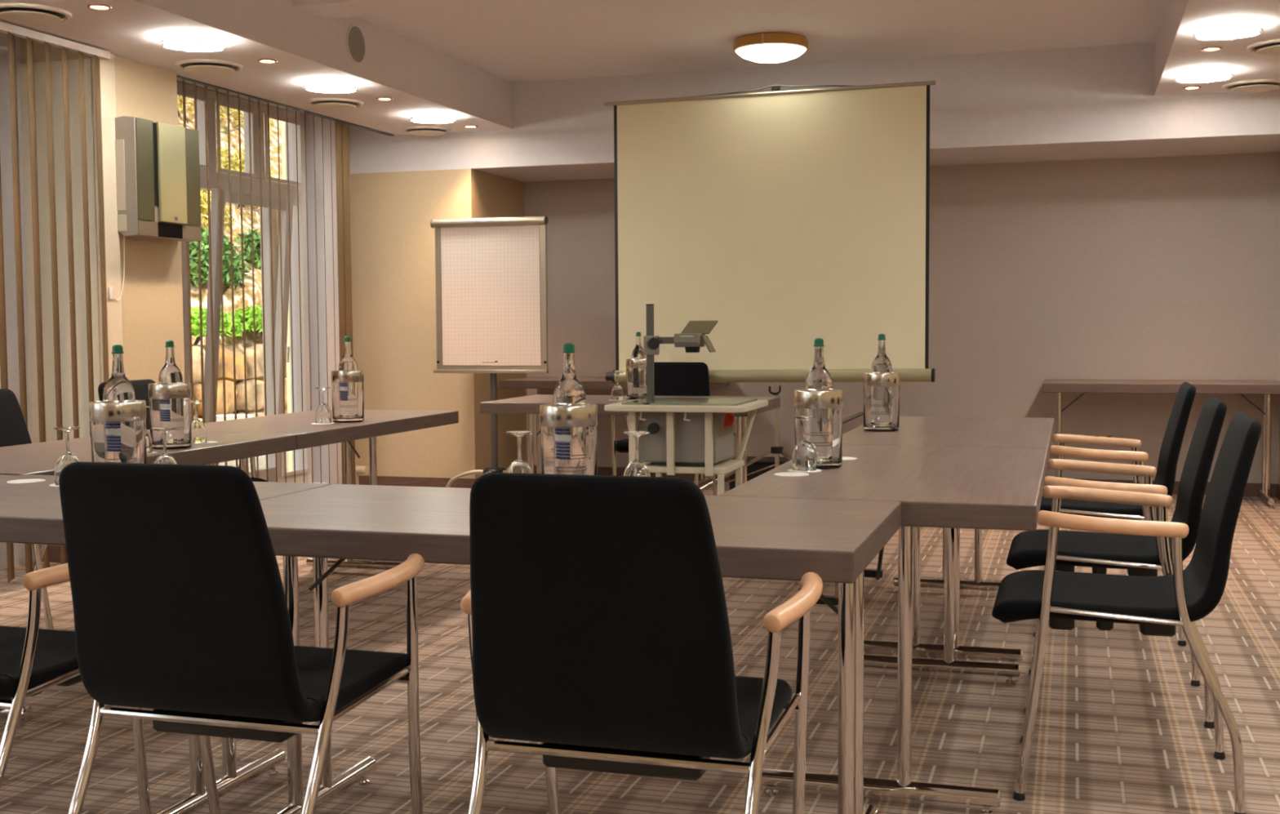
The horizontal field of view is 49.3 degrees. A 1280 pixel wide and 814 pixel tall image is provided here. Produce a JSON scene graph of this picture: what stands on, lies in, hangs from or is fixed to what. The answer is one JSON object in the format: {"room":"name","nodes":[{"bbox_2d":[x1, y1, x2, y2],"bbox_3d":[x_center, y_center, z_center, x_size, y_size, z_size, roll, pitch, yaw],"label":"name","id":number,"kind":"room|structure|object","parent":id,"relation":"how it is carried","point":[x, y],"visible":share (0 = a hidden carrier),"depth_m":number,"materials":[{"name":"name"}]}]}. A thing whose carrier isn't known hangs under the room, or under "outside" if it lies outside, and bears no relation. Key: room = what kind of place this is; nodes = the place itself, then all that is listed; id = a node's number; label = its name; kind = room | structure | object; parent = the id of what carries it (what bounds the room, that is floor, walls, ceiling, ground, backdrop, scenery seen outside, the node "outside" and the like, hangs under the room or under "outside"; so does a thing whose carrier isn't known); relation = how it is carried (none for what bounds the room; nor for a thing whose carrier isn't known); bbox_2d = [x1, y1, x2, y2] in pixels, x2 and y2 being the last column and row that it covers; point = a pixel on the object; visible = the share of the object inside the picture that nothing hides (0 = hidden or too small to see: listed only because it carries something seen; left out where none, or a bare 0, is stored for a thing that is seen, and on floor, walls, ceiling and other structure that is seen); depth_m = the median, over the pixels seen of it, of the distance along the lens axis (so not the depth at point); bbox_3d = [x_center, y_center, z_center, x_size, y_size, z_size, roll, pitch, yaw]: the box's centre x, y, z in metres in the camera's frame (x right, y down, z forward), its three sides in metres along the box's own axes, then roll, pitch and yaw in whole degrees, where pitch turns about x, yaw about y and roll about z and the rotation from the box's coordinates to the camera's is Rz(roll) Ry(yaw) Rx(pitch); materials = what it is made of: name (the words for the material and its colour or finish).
{"room":"conference room","nodes":[
{"label":"conference room","id":0,"kind":"room"},
{"bbox_2d":[19,58,101,545],"bbox_3d":[-2.783,-0.487,6.727,0.406,2.330,0.008,1,4,17],"label":"wall","id":1,"kind":"structure","parent":0,"point":[73,64],"depth_m":6.71,"materials":[{"name":"paint"}]},
{"bbox_2d":[20,51,184,382],"bbox_3d":[-2.683,-0.486,7.043,0.410,2.458,0.652,1,4,17],"label":"wall pier","id":2,"kind":"object","parent":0,"point":[152,295],"visible":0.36,"depth_m":7.02,"materials":[{"name":"beige paint"}]},
{"bbox_2d":[91,53,123,382],"bbox_3d":[-2.558,-0.511,6.734,0.014,2.374,0.149,1,4,17],"label":"wall","id":3,"kind":"structure","parent":2,"relation":"attached to","point":[107,68],"depth_m":6.71,"materials":[{"name":"paint"}]},
{"bbox_2d":[115,115,201,241],"bbox_3d":[-2.403,-1.130,6.981,0.146,0.578,0.514,1,4,17],"label":"air conditioner","id":4,"kind":"object","parent":2,"relation":"attached to","point":[158,196],"visible":1,"depth_m":6.87,"materials":[{"name":"silver metal"}]},
{"bbox_2d":[0,31,355,569],"bbox_3d":[-3.945,-0.525,4.140,0.280,2.900,12.016,1,4,17],"label":"wall","id":5,"kind":"structure","parent":0,"point":[6,155],"depth_m":9.46,"materials":[{"name":"paint"}]},
{"bbox_2d":[177,80,311,483],"bbox_3d":[-2.475,-0.673,8.591,0.264,2.495,1.890,1,4,17],"label":"window","id":6,"kind":"structure","parent":5,"relation":"in","point":[189,93],"depth_m":8.95,"materials":[{"name":"grey"}]},
{"bbox_2d":[0,0,512,135],"bbox_3d":[-3.054,-1.751,3.787,0.864,0.460,12.016,1,4,17],"label":"ceiling","id":7,"kind":"structure","parent":0,"point":[305,46],"depth_m":7.15,"materials":[{"name":"paint"}]},
{"bbox_2d":[0,3,71,25],"bbox_3d":[-2.544,-1.628,5.811,0.332,0.034,0.332,1,4,17],"label":"ceiling vent","id":8,"kind":"object","parent":7,"relation":"in","point":[20,13],"visible":1,"depth_m":5.76,"materials":[{"name":"white metal"}]},
{"bbox_2d":[0,21,110,582],"bbox_3d":[-2.874,-0.417,5.568,0.049,2.399,2.360,1,4,17],"label":"vertical blind","id":9,"kind":"object","parent":7,"relation":"hanging from","point":[11,30],"visible":0.69,"depth_m":6.27,"materials":[{"name":"grey fabric"}]},
{"bbox_2d":[159,32,227,52],"bbox_3d":[-2.037,-1.663,6.364,0.296,0.037,0.296,1,4,17],"label":"recessed light","id":10,"kind":"object","parent":7,"relation":"in","point":[199,42],"visible":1,"depth_m":6.32,"materials":[{"name":"white glass"}]},
{"bbox_2d":[164,40,223,51],"bbox_3d":[-2.037,-1.653,6.364,0.260,0.012,0.260,1,4,17],"label":"diffuser","id":11,"kind":"object","parent":10,"relation":"attached to","point":[178,45],"depth_m":6.35,"materials":[{"name":"white"}]},
{"bbox_2d":[174,58,243,75],"bbox_3d":[-2.168,-1.703,7.021,0.332,0.034,0.332,1,4,17],"label":"ceiling vent","id":12,"kind":"object","parent":7,"relation":"in","point":[198,66],"visible":1,"depth_m":6.96,"materials":[{"name":"white metal"}]},
{"bbox_2d":[176,75,394,484],"bbox_3d":[-2.082,-0.617,8.520,0.048,2.436,2.520,1,4,17],"label":"vertical blind","id":13,"kind":"object","parent":7,"relation":"hanging from","point":[342,135],"visible":0.53,"depth_m":8.26,"materials":[{"name":"grey fabric"}]},
{"bbox_2d":[303,78,359,93],"bbox_3d":[-1.669,-1.736,7.546,0.296,0.037,0.296,1,4,17],"label":"recessed light","id":14,"kind":"object","parent":7,"relation":"in","point":[323,86],"visible":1,"depth_m":7.49,"materials":[{"name":"white glass"}]},
{"bbox_2d":[306,82,355,93],"bbox_3d":[-1.669,-1.727,7.546,0.260,0.012,0.260,1,4,17],"label":"diffuser","id":15,"kind":"object","parent":14,"relation":"attached to","point":[322,87],"depth_m":7.51,"materials":[{"name":"white"}]},
{"bbox_2d":[306,97,363,110],"bbox_3d":[-1.797,-1.776,8.213,0.332,0.034,0.332,1,4,17],"label":"ceiling vent","id":16,"kind":"object","parent":7,"relation":"in","point":[327,104],"visible":1,"depth_m":8.16,"materials":[{"name":"white metal"}]},
{"bbox_2d":[346,24,366,64],"bbox_3d":[-1.493,-1.907,7.339,0.008,0.206,0.206,1,4,17],"label":"ceiling speaker","id":17,"kind":"object","parent":7,"relation":"attached to","point":[356,46],"visible":1,"depth_m":7.33,"materials":[{"name":"plastic"}]},
{"bbox_2d":[401,125,451,136],"bbox_3d":[-1.435,-1.848,9.375,0.332,0.034,0.332,1,4,17],"label":"ceiling vent","id":18,"kind":"object","parent":7,"relation":"in","point":[421,131],"visible":1,"depth_m":9.32,"materials":[{"name":"white metal"}]},
{"bbox_2d":[408,111,456,124],"bbox_3d":[-1.299,-1.810,8.737,0.296,0.037,0.296,1,4,17],"label":"recessed light","id":19,"kind":"object","parent":7,"relation":"in","point":[424,117],"visible":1,"depth_m":8.69,"materials":[{"name":"white glass"}]},
{"bbox_2d":[280,120,292,471],"bbox_3d":[-2.368,-1.035,10.314,0.340,3.240,0.420,1,4,17],"label":"wall","id":20,"kind":"structure","parent":0,"point":[282,123],"depth_m":10.19,"materials":[{"name":"yellow"}]},
{"bbox_2d":[350,168,527,478],"bbox_3d":[-1.586,-0.557,10.213,1.223,2.208,0.964,1,4,17],"label":"wall pillar","id":21,"kind":"structure","parent":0,"point":[393,280],"depth_m":9.73,"materials":[{"name":"beige paint"}]},
{"bbox_2d":[358,475,478,488],"bbox_3d":[-1.433,0.505,10.217,0.937,0.085,0.964,1,4,17],"label":"baseboard","id":22,"kind":"structure","parent":21,"relation":"attached to","point":[362,479],"depth_m":9.75,"materials":[{"name":"brown wood"}]},
{"bbox_2d":[0,480,1279,813],"bbox_3d":[-0.424,0.976,3.749,7.310,0.100,13.180,1,4,17],"label":"floor","id":23,"kind":"structure","parent":0,"point":[1119,728],"depth_m":4.04,"materials":[{"name":"carpet"}]},
{"bbox_2d":[0,388,53,629],"bbox_3d":[-2.204,0.398,5.148,0.597,0.914,0.611,1,4,17],"label":"armchair","id":24,"kind":"object","parent":23,"relation":"on","point":[14,431],"visible":0.15,"depth_m":5.31,"materials":[{"name":"black fabric"}]},
{"bbox_2d":[0,563,151,813],"bbox_3d":[-1.361,0.529,2.853,0.611,0.914,0.597,1,4,18],"label":"armchair","id":25,"kind":"object","parent":23,"relation":"on","point":[33,660],"visible":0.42,"depth_m":2.74,"materials":[{"name":"black fabric"}]},
{"bbox_2d":[0,431,296,728],"bbox_3d":[-1.843,0.511,4.659,0.723,0.740,1.443,1,4,17],"label":"conference table","id":26,"kind":"object","parent":23,"relation":"on","point":[37,458],"visible":0.26,"depth_m":4.68,"materials":[{"name":"laminate"}]},
{"bbox_2d":[147,382,191,448],"bbox_3d":[-1.575,0.029,4.678,0.136,0.216,0.136,1,4,17],"label":"cooler","id":27,"kind":"object","parent":26,"relation":"on","point":[170,404],"visible":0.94,"depth_m":4.62,"materials":[{"name":"white plastic"}]},
{"bbox_2d":[158,340,182,384],"bbox_3d":[-1.573,-0.051,4.678,0.080,0.347,0.080,-1,3,-13],"label":"water bottle","id":28,"kind":"object","parent":27,"relation":"in","point":[170,374],"visible":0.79,"depth_m":4.66,"materials":[{"name":"clear glass"}]},
{"bbox_2d":[192,440,217,444],"bbox_3d":[-1.524,0.124,4.878,0.094,0.002,0.094,1,4,17],"label":"coaster","id":29,"kind":"object","parent":26,"relation":"on","point":[207,442],"visible":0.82,"depth_m":4.85,"materials":[{"name":"white paper"}]},
{"bbox_2d":[191,400,207,443],"bbox_3d":[-1.545,0.051,4.859,0.068,0.148,0.068,1,4,17],"label":"wine glass","id":30,"kind":"object","parent":29,"relation":"on","point":[199,433],"visible":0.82,"depth_m":4.84,"materials":[{"name":"white"}]},
{"bbox_2d":[0,473,332,813],"bbox_3d":[-1.582,0.580,3.476,1.443,0.740,0.723,1,4,17],"label":"conference table","id":31,"kind":"object","parent":23,"relation":"on","point":[30,513],"visible":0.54,"depth_m":3.26,"materials":[{"name":"laminate"}]},
{"bbox_2d":[48,483,59,486],"bbox_3d":[-1.476,0.200,3.603,0.094,0.002,0.094,1,4,17],"label":"coaster","id":32,"kind":"object","parent":31,"relation":"on","point":[53,484],"visible":0.18,"depth_m":3.58,"materials":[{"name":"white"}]},
{"bbox_2d":[53,426,79,485],"bbox_3d":[-1.476,0.125,3.599,0.068,0.148,0.068,1,4,17],"label":"wine glass","id":33,"kind":"object","parent":32,"relation":"on","point":[67,458],"visible":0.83,"depth_m":3.58,"materials":[{"name":"white"}]},
{"bbox_2d":[88,400,146,463],"bbox_3d":[-1.333,0.094,3.568,0.136,0.216,0.136,1,4,17],"label":"cooler","id":34,"kind":"object","parent":31,"relation":"on","point":[117,429],"visible":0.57,"depth_m":3.51,"materials":[{"name":"clear glass"}]},
{"bbox_2d":[102,344,135,402],"bbox_3d":[-1.332,0.014,3.569,0.080,0.347,0.080,-2,4,-23],"label":"water bottle","id":35,"kind":"object","parent":34,"relation":"in","point":[118,388],"visible":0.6,"depth_m":3.55,"materials":[{"name":"white"}]},
{"bbox_2d":[97,379,267,481],"bbox_3d":[-1.956,0.344,6.012,0.597,0.914,0.611,1,4,17],"label":"armchair","id":36,"kind":"object","parent":23,"relation":"on","point":[140,387],"visible":0.06,"depth_m":6.12,"materials":[{"name":"black fabric"}]},
{"bbox_2d":[58,461,424,813],"bbox_3d":[-0.743,0.535,2.671,0.611,0.914,0.597,1,4,17],"label":"armchair","id":37,"kind":"object","parent":23,"relation":"on","point":[181,612],"visible":0.99,"depth_m":2.44,"materials":[{"name":"black fabric"}]},
{"bbox_2d":[146,408,458,571],"bbox_3d":[-1.414,0.426,6.037,0.723,0.740,1.443,1,4,17],"label":"conference table","id":38,"kind":"object","parent":23,"relation":"on","point":[376,423],"visible":0.3,"depth_m":5.99,"materials":[{"name":"laminate"}]},
{"bbox_2d":[330,369,364,422],"bbox_3d":[-1.236,-0.046,5.900,0.136,0.216,0.136,1,4,17],"label":"cooler","id":39,"kind":"object","parent":38,"relation":"on","point":[347,386],"visible":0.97,"depth_m":5.84,"materials":[{"name":"white plastic"}]},
{"bbox_2d":[430,215,548,487],"bbox_3d":[-0.971,-0.299,9.018,0.692,1.827,0.638,-2,4,-19],"label":"flipchart","id":40,"kind":"object","parent":23,"relation":"on","point":[491,273],"visible":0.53,"depth_m":8.94,"materials":[{"name":"white paper"}]},
{"bbox_2d":[259,484,901,813],"bbox_3d":[-0.201,0.596,3.047,1.443,0.740,0.723,1,4,17],"label":"conference table","id":41,"kind":"object","parent":23,"relation":"on","point":[766,538],"visible":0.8,"depth_m":2.82,"materials":[{"name":"laminate"}]},
{"bbox_2d":[539,403,597,475],"bbox_3d":[-0.167,0.103,3.279,0.136,0.216,0.136,1,4,17],"label":"cooler","id":42,"kind":"object","parent":41,"relation":"on","point":[568,434],"visible":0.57,"depth_m":3.22,"materials":[{"name":"clear glass"}]},
{"bbox_2d":[552,342,586,406],"bbox_3d":[-0.165,0.023,3.280,0.080,0.347,0.080,-1,3,-3],"label":"water bottle","id":43,"kind":"object","parent":42,"relation":"in","point":[569,391],"visible":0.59,"depth_m":3.26,"materials":[{"name":"white"}]},
{"bbox_3d":[-0.288,0.207,3.339,0.094,0.002,0.094,1,4,17],"label":"coaster","id":44,"kind":"object","parent":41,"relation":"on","visible":0},
{"bbox_2d":[506,431,533,473],"bbox_3d":[-0.288,0.133,3.334,0.068,0.148,0.068,1,4,17],"label":"wine glass","id":45,"kind":"object","parent":44,"relation":"on","point":[519,465],"visible":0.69,"depth_m":3.32,"materials":[{"name":"white"}]},
{"bbox_3d":[-0.007,0.207,3.309,0.094,0.002,0.094,1,4,17],"label":"coaster","id":46,"kind":"object","parent":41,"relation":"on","visible":0},
{"bbox_2d":[623,431,650,476],"bbox_3d":[-0.007,0.133,3.305,0.068,0.148,0.068,1,4,17],"label":"wine glass","id":47,"kind":"object","parent":46,"relation":"on","point":[636,467],"visible":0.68,"depth_m":3.29,"materials":[{"name":"white"}]},
{"bbox_2d":[499,376,729,487],"bbox_3d":[-0.168,0.178,9.925,1.497,0.755,0.700,1,4,17],"label":"conference table","id":48,"kind":"object","parent":23,"relation":"on","point":[536,382],"visible":0.13,"depth_m":9.71,"materials":[{"name":"laminate"}]},
{"bbox_2d":[480,394,780,487],"bbox_3d":[-0.032,0.329,7.500,1.437,0.740,0.800,1,4,17],"label":"conference table","id":49,"kind":"object","parent":23,"relation":"on","point":[530,405],"visible":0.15,"depth_m":7.37,"materials":[{"name":"laminate"}]},
{"bbox_2d":[626,358,646,399],"bbox_3d":[-0.008,-0.152,7.526,0.136,0.216,0.136,1,4,17],"label":"cooler","id":50,"kind":"object","parent":49,"relation":"on","point":[636,369],"visible":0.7,"depth_m":7.47,"materials":[{"name":"silver plastic"}]},
{"bbox_2d":[460,472,822,813],"bbox_3d":[0.001,0.543,2.445,0.611,0.914,0.597,1,4,17],"label":"armchair","id":51,"kind":"object","parent":23,"relation":"on","point":[595,606],"visible":1,"depth_m":2.20,"materials":[{"name":"black fabric"}]},
{"bbox_2d":[611,361,716,495],"bbox_3d":[0.143,0.203,8.126,0.611,0.914,0.597,1,4,17],"label":"armchair","id":52,"kind":"object","parent":23,"relation":"on","point":[671,379],"visible":0.15,"depth_m":8.31,"materials":[{"name":"black fabric"}]},
{"bbox_2d":[604,399,768,495],"bbox_3d":[0.228,0.366,6.551,0.660,0.775,0.580,1,4,17],"label":"trolley","id":53,"kind":"object","parent":23,"relation":"on","point":[709,468],"visible":0.65,"depth_m":6.34,"materials":[{"name":"grey metal"}]},
{"bbox_2d":[604,399,768,413],"bbox_3d":[0.225,-0.007,6.528,0.660,0.027,0.580,1,4,17],"label":"shelf","id":54,"kind":"object","parent":53,"relation":"attached to","point":[753,406],"depth_m":6.27,"materials":[{"name":"beige paint"}]},
{"bbox_2d":[621,303,757,465],"bbox_3d":[0.237,-0.113,6.529,0.540,0.740,0.440,1,4,17],"label":"projector","id":55,"kind":"object","parent":53,"relation":"on","point":[689,435],"depth_m":6.44,"materials":[{"name":"grey metal"}]},
{"bbox_2d":[680,320,718,333],"bbox_3d":[0.278,-0.373,6.543,0.160,0.063,0.079,2,4,37],"label":"mirror","id":56,"kind":"object","parent":55,"relation":"attached to","point":[692,326],"depth_m":6.53,"materials":[{"name":"grey mirror"}]},
{"bbox_2d":[644,459,744,474],"bbox_3d":[0.224,0.277,6.567,0.460,0.028,0.420,1,4,17],"label":"shelf","id":57,"kind":"object","parent":53,"relation":"attached to","point":[725,466],"depth_m":6.37,"materials":[{"name":"beige paint"}]},
{"bbox_2d":[728,456,788,490],"bbox_3d":[0.774,0.470,8.853,0.380,0.285,0.300,1,4,17],"label":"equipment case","id":58,"kind":"object","parent":23,"relation":"on","point":[766,461],"visible":0.13,"depth_m":8.72,"materials":[{"name":"black"}]},
{"bbox_2d":[604,80,935,490],"bbox_3d":[0.816,-0.641,8.519,1.985,2.542,0.776,1,4,17],"label":"projection screen","id":59,"kind":"object","parent":23,"relation":"on","point":[787,220],"visible":0.82,"depth_m":8.23,"materials":[{"name":"beige fabric"}]},
{"bbox_2d":[816,411,883,604],"bbox_3d":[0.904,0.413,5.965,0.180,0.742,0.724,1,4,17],"label":"conference table","id":60,"kind":"object","parent":23,"relation":"on","point":[850,423],"visible":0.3,"depth_m":5.87,"materials":[{"name":"laminate"}]},
{"bbox_2d":[719,444,1048,813],"bbox_3d":[0.744,0.539,3.888,0.723,0.740,1.443,1,4,17],"label":"conference table","id":61,"kind":"object","parent":23,"relation":"on","point":[950,488],"visible":0.69,"depth_m":3.37,"materials":[{"name":"laminate"}]},
{"bbox_2d":[787,468,822,472],"bbox_3d":[0.451,0.173,3.820,0.094,0.002,0.094,1,4,17],"label":"coaster","id":62,"kind":"object","parent":61,"relation":"on","point":[790,469],"visible":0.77,"depth_m":3.79,"materials":[{"name":"white paper"}]},
{"bbox_2d":[791,415,817,471],"bbox_3d":[0.450,0.099,3.816,0.068,0.148,0.068,1,4,17],"label":"wine glass","id":63,"kind":"object","parent":62,"relation":"on","point":[804,457],"visible":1,"depth_m":3.79,"materials":[{"name":"white"}]},
{"bbox_2d":[794,389,843,469],"bbox_3d":[0.500,0.061,3.908,0.136,0.216,0.136,1,4,17],"label":"cooler","id":64,"kind":"object","parent":61,"relation":"on","point":[824,432],"visible":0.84,"depth_m":3.85,"materials":[{"name":"clear glass"}]},
{"bbox_2d":[804,337,832,391],"bbox_3d":[0.502,-0.020,3.909,0.080,0.347,0.080,3,5,44],"label":"water bottle","id":65,"kind":"object","parent":64,"relation":"in","point":[818,379],"visible":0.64,"depth_m":3.88,"materials":[{"name":"white"}]},
{"bbox_2d":[842,416,1053,663],"bbox_3d":[1.173,0.454,5.266,0.723,0.740,1.443,1,4,17],"label":"conference table","id":66,"kind":"object","parent":23,"relation":"on","point":[941,431],"visible":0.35,"depth_m":4.87,"materials":[{"name":"laminate"}]},
{"bbox_2d":[862,372,900,431],"bbox_3d":[0.903,-0.020,5.215,0.136,0.216,0.136,1,4,17],"label":"cooler","id":67,"kind":"object","parent":66,"relation":"on","point":[881,390],"visible":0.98,"depth_m":5.16,"materials":[{"name":"white plastic"}]},
{"bbox_2d":[871,333,892,373],"bbox_3d":[0.904,-0.100,5.216,0.080,0.347,0.080,-3,4,-40],"label":"water bottle","id":68,"kind":"object","parent":67,"relation":"in","point":[881,363],"visible":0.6,"depth_m":5.19,"materials":[{"name":"white"}]},
{"bbox_2d":[1033,382,1195,645],"bbox_3d":[1.729,0.367,5.192,0.597,0.914,0.611,1,4,17],"label":"armchair","id":69,"kind":"object","parent":23,"relation":"on","point":[1174,434],"visible":0.48,"depth_m":4.97,"materials":[{"name":"black fabric"}]},
{"bbox_2d":[1006,395,1226,728],"bbox_3d":[1.420,0.429,4.201,0.597,0.914,0.611,1,4,17],"label":"armchair","id":70,"kind":"object","parent":23,"relation":"on","point":[1140,555],"visible":0.64,"depth_m":4.05,"materials":[{"name":"black fabric"}]},
{"bbox_2d":[991,411,1261,813],"bbox_3d":[1.195,0.473,3.476,0.597,0.914,0.611,1,4,17],"label":"armchair","id":71,"kind":"object","parent":23,"relation":"on","point":[1180,597],"visible":0.99,"depth_m":3.30,"materials":[{"name":"black fabric"}]},
{"bbox_2d":[1042,378,1279,508],"bbox_3d":[3.310,0.216,8.866,1.437,0.755,0.660,1,4,17],"label":"conference table","id":72,"kind":"object","parent":23,"relation":"on","point":[1267,388],"visible":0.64,"depth_m":8.62,"materials":[{"name":"laminate"}]},
{"bbox_2d":[358,0,1167,82],"bbox_3d":[-0.687,-1.882,3.095,4.063,0.150,12.116,1,4,17],"label":"ceiling","id":73,"kind":"structure","parent":0,"point":[566,39],"depth_m":7.74,"materials":[{"name":"paint"}]},
{"bbox_2d":[293,0,564,19],"bbox_3d":[0.306,-1.965,6.293,4.063,0.079,0.310,1,4,17],"label":"ceiling beam","id":74,"kind":"structure","parent":73,"relation":"attached to","point":[325,9],"depth_m":6.75,"materials":[{"name":"paint"}]},
{"bbox_2d":[733,32,808,63],"bbox_3d":[0.751,-2.046,8.010,0.428,0.128,0.432,1,4,17],"label":"dome lamp","id":75,"kind":"object","parent":73,"relation":"attached to","point":[763,47],"visible":1,"depth_m":7.87,"materials":[{"name":"white glass"}]},
{"bbox_2d":[349,42,1279,182],"bbox_3d":[1.310,-1.981,9.224,7.310,0.711,0.964,1,4,17],"label":"wall","id":76,"kind":"structure","parent":0,"point":[1087,103],"depth_m":8.58,"materials":[{"name":"paint"}]},
{"bbox_2d":[524,151,1279,483],"bbox_3d":[2.067,-0.830,9.644,6.087,2.769,0.150,1,4,17],"label":"wall","id":77,"kind":"structure","parent":0,"point":[1156,268],"depth_m":9.32,"materials":[{"name":"paint"}]},
{"bbox_2d":[533,465,1278,497],"bbox_3d":[1.633,0.509,9.776,5.209,0.085,0.014,1,4,17],"label":"baseboard","id":78,"kind":"structure","parent":77,"relation":"attached to","point":[1251,489],"depth_m":9.32,"materials":[{"name":"brown wood"}]},
{"bbox_2d":[1154,0,1279,96],"bbox_3d":[1.962,-1.694,2.231,1.513,0.460,12.016,1,4,17],"label":"ceiling","id":79,"kind":"structure","parent":0,"point":[1176,51],"depth_m":6.87,"materials":[{"name":"paint"}]},
{"bbox_2d":[1173,67,1233,83],"bbox_3d":[2.997,-1.761,7.414,0.296,0.037,0.296,1,4,17],"label":"recessed light","id":80,"kind":"object","parent":79,"relation":"in","point":[1207,75],"visible":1,"depth_m":7.37,"materials":[{"name":"silver metal"}]},
{"bbox_2d":[1177,71,1230,82],"bbox_3d":[2.997,-1.752,7.415,0.260,0.012,0.260,1,4,17],"label":"diffuser","id":81,"kind":"object","parent":80,"relation":"attached to","point":[1188,77],"depth_m":7.38,"materials":[{"name":"white"}]},
{"bbox_2d":[1191,20,1263,40],"bbox_3d":[2.638,-1.690,6.261,0.296,0.037,0.296,1,4,17],"label":"recessed light","id":82,"kind":"object","parent":79,"relation":"in","point":[1222,31],"visible":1,"depth_m":6.22,"materials":[{"name":"silver metal"}]},
{"bbox_2d":[1196,27,1258,39],"bbox_3d":[2.638,-1.680,6.262,0.260,0.012,0.260,1,4,17],"label":"diffuser","id":83,"kind":"object","parent":82,"relation":"attached to","point":[1207,33],"depth_m":6.25,"materials":[{"name":"white"}]},
{"bbox_2d":[1222,79,1279,93],"bbox_3d":[3.440,-1.789,7.810,0.332,0.034,0.332,1,4,17],"label":"ceiling vent","id":84,"kind":"object","parent":79,"relation":"in","point":[1259,85],"visible":1,"depth_m":7.75,"materials":[{"name":"white metal"}]},
{"bbox_2d":[1246,39,1279,55],"bbox_3d":[3.090,-1.720,6.685,0.332,0.034,0.332,1,4,17],"label":"ceiling vent","id":85,"kind":"object","parent":79,"relation":"in","point":[1269,47],"visible":1,"depth_m":6.67,"materials":[{"name":"white metal"}]},
{"label":"outside","id":86,"kind":"structure","parent":0,"visible":0},
{"bbox_2d":[218,451,288,474],"bbox_3d":[-6.838,0.468,13.696,10.830,0.100,34.000,1,4,17],"label":"ground","id":87,"kind":"structure","parent":86,"point":[261,458],"depth_m":12.11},
{"bbox_2d":[232,410,264,417],"bbox_3d":[-4.063,0.206,14.062,0.580,0.357,0.517,1,4,17],"label":"boulder","id":88,"kind":"object","parent":87,"relation":"on","point":[259,414],"visible":0.12,"depth_m":14.04,"materials":[{"name":"stone"}]},
{"bbox_2d":[235,379,264,413],"bbox_3d":[-4.122,-0.101,14.218,0.576,0.394,0.469,1,4,17],"label":"boulder","id":89,"kind":"object","parent":88,"relation":"on","point":[240,384],"visible":0.31,"depth_m":14.07,"materials":[{"name":"stone"}]},
{"bbox_3d":[-3.918,0.182,14.492,0.586,0.342,0.399,1,4,17],"label":"boulder","id":90,"kind":"object","parent":87,"relation":"on","visible":0},
{"bbox_2d":[258,377,287,408],"bbox_3d":[-3.969,-0.142,14.726,0.559,0.382,0.639,1,4,17],"label":"boulder","id":91,"kind":"object","parent":90,"relation":"on","point":[261,379],"visible":0.02,"depth_m":14.64,"materials":[{"name":"stone"}]},
{"bbox_2d":[226,343,263,380],"bbox_3d":[-4.140,-0.451,14.503,0.562,0.412,0.560,1,4,17],"label":"boulder","id":92,"kind":"object","parent":91,"relation":"on","point":[259,348],"visible":0.32,"depth_m":14.30,"materials":[{"name":"stone"}]},
{"bbox_3d":[-4.198,0.236,13.615,0.583,0.338,0.532,1,4,17],"label":"boulder","id":93,"kind":"object","parent":87,"relation":"on","visible":0},
{"bbox_2d":[192,379,237,417],"bbox_3d":[-4.278,-0.066,13.682,0.566,0.394,0.756,1,4,17],"label":"boulder","id":94,"kind":"object","parent":93,"relation":"on","point":[229,385],"visible":0.23,"depth_m":13.53,"materials":[{"name":"stone"}]},
{"bbox_2d":[191,344,247,382],"bbox_3d":[-4.291,-0.420,13.991,0.568,0.417,0.531,1,4,17],"label":"boulder","id":95,"kind":"object","parent":94,"relation":"on","point":[228,352],"visible":0.23,"depth_m":13.88,"materials":[{"name":"stone"}]},
{"bbox_2d":[191,304,249,344],"bbox_3d":[-4.523,-0.811,14.059,0.908,0.467,1.478,1,4,17],"label":"shrub","id":96,"kind":"object","parent":95,"relation":"on","point":[195,315],"visible":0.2,"depth_m":13.99,"materials":[{"name":"green plant"}]},
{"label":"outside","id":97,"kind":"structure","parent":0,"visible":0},
{"bbox_2d":[177,94,282,346],"bbox_3d":[-6.984,-3.913,17.666,7.158,7.288,26.198,1,4,17],"label":"hillside","id":98,"kind":"structure","parent":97,"point":[234,141],"depth_m":17.11,"materials":[{"name":"beige stone"}]},
{"bbox_2d":[189,226,249,289],"bbox_3d":[-4.942,-1.551,15.697,0.917,0.993,1.400,1,4,17],"label":"shrub","id":99,"kind":"object","parent":98,"relation":"on","point":[204,243],"visible":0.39,"depth_m":15.54,"materials":[{"name":"green plant"}]},
{"bbox_2d":[200,190,239,234],"bbox_3d":[-5.383,-2.192,16.640,0.864,0.970,1.625,1,4,17],"label":"shrub","id":100,"kind":"object","parent":98,"relation":"on","point":[204,205],"visible":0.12,"depth_m":16.70,"materials":[{"name":"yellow plant"}]},
{"bbox_2d":[200,146,278,208],"bbox_3d":[-5.446,-2.865,18.497,1.047,1.172,2.029,1,4,17],"label":"shrub","id":101,"kind":"object","parent":98,"relation":"on","point":[233,162],"visible":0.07,"depth_m":18.26,"materials":[{"name":"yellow plant"}]},
{"bbox_2d":[225,304,262,335],"bbox_3d":[-4.121,-0.947,15.534,0.907,0.477,1.475,1,4,17],"label":"shrub","id":102,"kind":"object","parent":98,"relation":"on","point":[258,308],"visible":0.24,"depth_m":15.02,"materials":[{"name":"green plant"}]},
{"bbox_2d":[232,226,278,270],"bbox_3d":[-4.635,-1.692,17.072,0.909,1.004,1.496,1,4,17],"label":"shrub","id":103,"kind":"object","parent":98,"relation":"on","point":[256,235],"visible":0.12,"depth_m":16.66,"materials":[{"name":"green plant"}]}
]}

